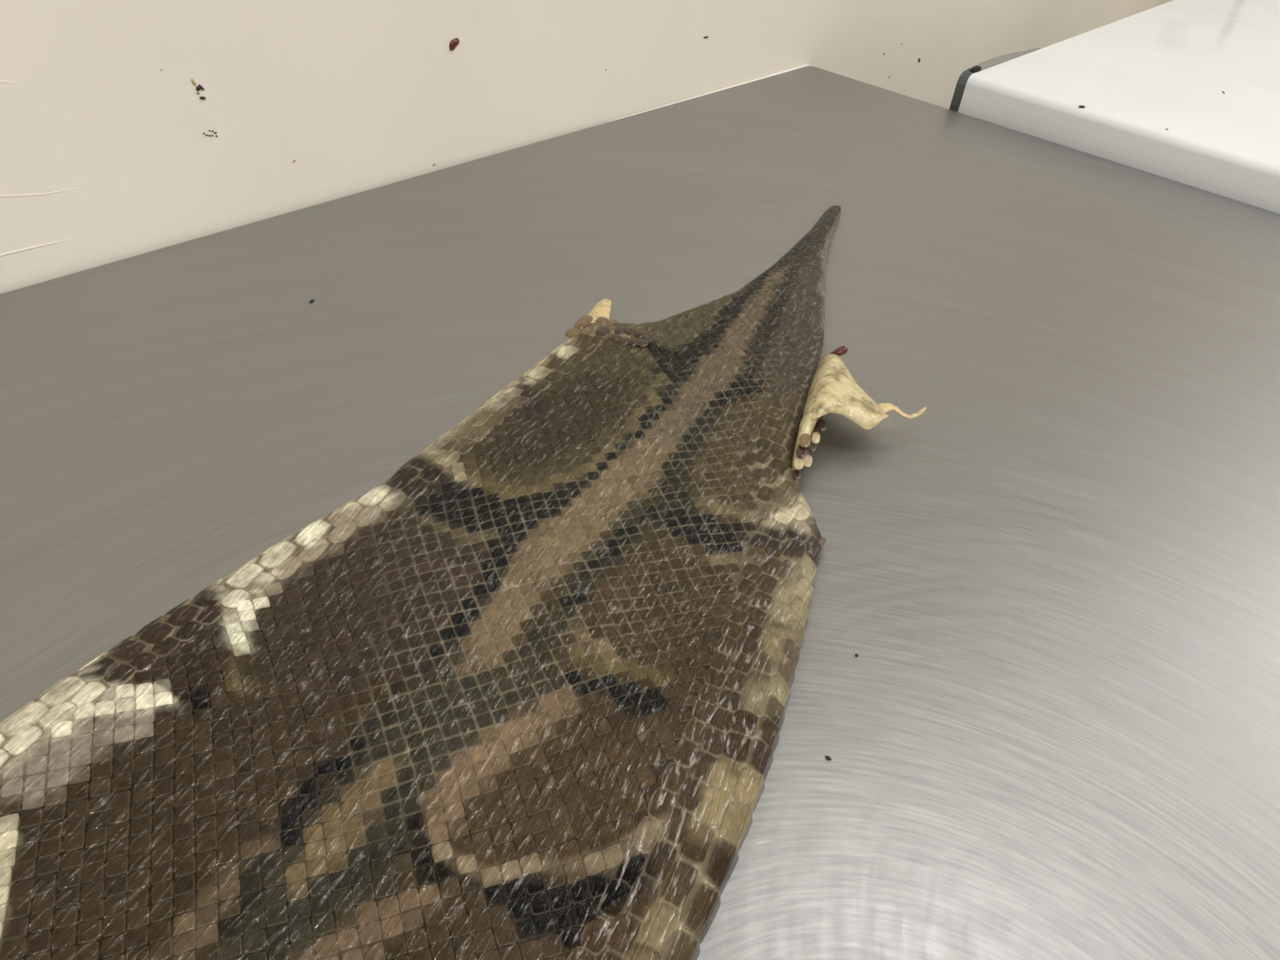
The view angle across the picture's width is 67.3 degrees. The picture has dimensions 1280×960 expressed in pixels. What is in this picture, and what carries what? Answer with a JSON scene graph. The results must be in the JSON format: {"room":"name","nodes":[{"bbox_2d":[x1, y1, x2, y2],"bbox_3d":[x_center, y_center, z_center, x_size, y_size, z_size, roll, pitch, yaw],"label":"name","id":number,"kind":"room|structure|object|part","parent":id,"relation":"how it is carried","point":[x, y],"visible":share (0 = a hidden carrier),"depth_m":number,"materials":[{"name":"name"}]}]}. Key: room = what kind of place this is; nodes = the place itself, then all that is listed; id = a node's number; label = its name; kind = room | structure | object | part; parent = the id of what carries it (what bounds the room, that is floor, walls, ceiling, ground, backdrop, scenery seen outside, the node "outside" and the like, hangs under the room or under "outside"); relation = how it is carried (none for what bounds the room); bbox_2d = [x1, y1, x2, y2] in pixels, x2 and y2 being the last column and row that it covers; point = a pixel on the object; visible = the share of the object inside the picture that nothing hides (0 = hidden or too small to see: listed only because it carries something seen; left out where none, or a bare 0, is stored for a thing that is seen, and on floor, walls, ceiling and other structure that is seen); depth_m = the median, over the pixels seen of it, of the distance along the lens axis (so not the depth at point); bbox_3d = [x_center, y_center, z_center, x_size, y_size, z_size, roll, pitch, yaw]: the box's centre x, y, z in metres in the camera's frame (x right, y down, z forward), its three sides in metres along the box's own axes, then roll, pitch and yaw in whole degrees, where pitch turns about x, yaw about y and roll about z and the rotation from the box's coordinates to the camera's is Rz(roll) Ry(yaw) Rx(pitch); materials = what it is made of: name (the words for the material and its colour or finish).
{"room":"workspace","nodes":[
{"label":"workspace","id":0,"kind":"room"},
{"bbox_2d":[0,0,1159,294],"bbox_3d":[-0.261,-0.559,0.642,0.081,2.500,5.050,32,44,27],"label":"wall","id":1,"kind":"structure","parent":0,"point":[111,151],"depth_m":0.81,"materials":[{"name":"beige paint"}]},
{"bbox_2d":[195,84,204,91],"bbox_3d":[-0.327,-0.292,0.715,0.002,0.005,0.007,32,44,27],"label":"flake","id":2,"kind":"object","parent":1,"relation":"attached to","point":[197,88],"visible":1,"depth_m":0.71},
{"bbox_2d":[449,38,459,50],"bbox_3d":[-0.168,-0.395,0.872,0.003,0.010,0.012,32,44,27],"label":"flake","id":3,"kind":"object","parent":1,"relation":"attached to","point":[453,42],"visible":1,"depth_m":0.87,"materials":[{"name":"red"}]},
{"bbox_2d":[607,63,810,122],"bbox_3d":[0.100,-0.491,1.212,0.005,0.005,0.420,32,44,27],"label":"trim","id":4,"kind":"structure","parent":1,"relation":"attached to","point":[807,65],"depth_m":1.23,"materials":[{"name":"white"}]},
{"bbox_2d":[1156,0,1172,6],"bbox_3d":[2.716,-0.840,1.465,3.404,2.500,0.080,32,44,27],"label":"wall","id":5,"kind":"structure","parent":0,"point":[1160,2],"depth_m":2.51,"materials":[{"name":"beige paint"}]},
{"bbox_3d":[0.913,1.233,0.646,3.450,0.060,5.050,32,44,27],"label":"floor","id":6,"kind":"structure","parent":0,"visible":0},
{"bbox_2d":[0,66,1279,959],"bbox_3d":[0.079,0.533,0.633,1.450,0.880,2.050,32,44,27],"label":"steel table","id":7,"kind":"object","parent":6,"relation":"on","point":[1052,732],"visible":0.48,"depth_m":0.60,"materials":[{"name":"grey metal"}]},
{"bbox_2d":[0,205,926,959],"bbox_3d":[-0.018,-0.009,0.564,0.315,0.028,1.016,21,40,17],"label":"snake skin","id":8,"kind":"object","parent":7,"relation":"on","point":[523,694],"visible":1,"depth_m":0.42,"materials":[{"name":"brown leather"}]},
{"bbox_2d":[949,0,1279,214],"bbox_3d":[1.033,-0.300,1.773,0.653,0.907,1.304,32,44,27],"label":"chest freezer","id":9,"kind":"object","parent":6,"relation":"on","point":[1169,65],"visible":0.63,"depth_m":1.24,"materials":[{"name":"white plastic"}]},
{"bbox_3d":[0.422,-0.506,1.255,0.012,0.054,0.029,32,44,27],"label":"trim","id":10,"kind":"part","parent":9,"relation":"part of","materials":[{"name":"grey rubber"}]}
]}

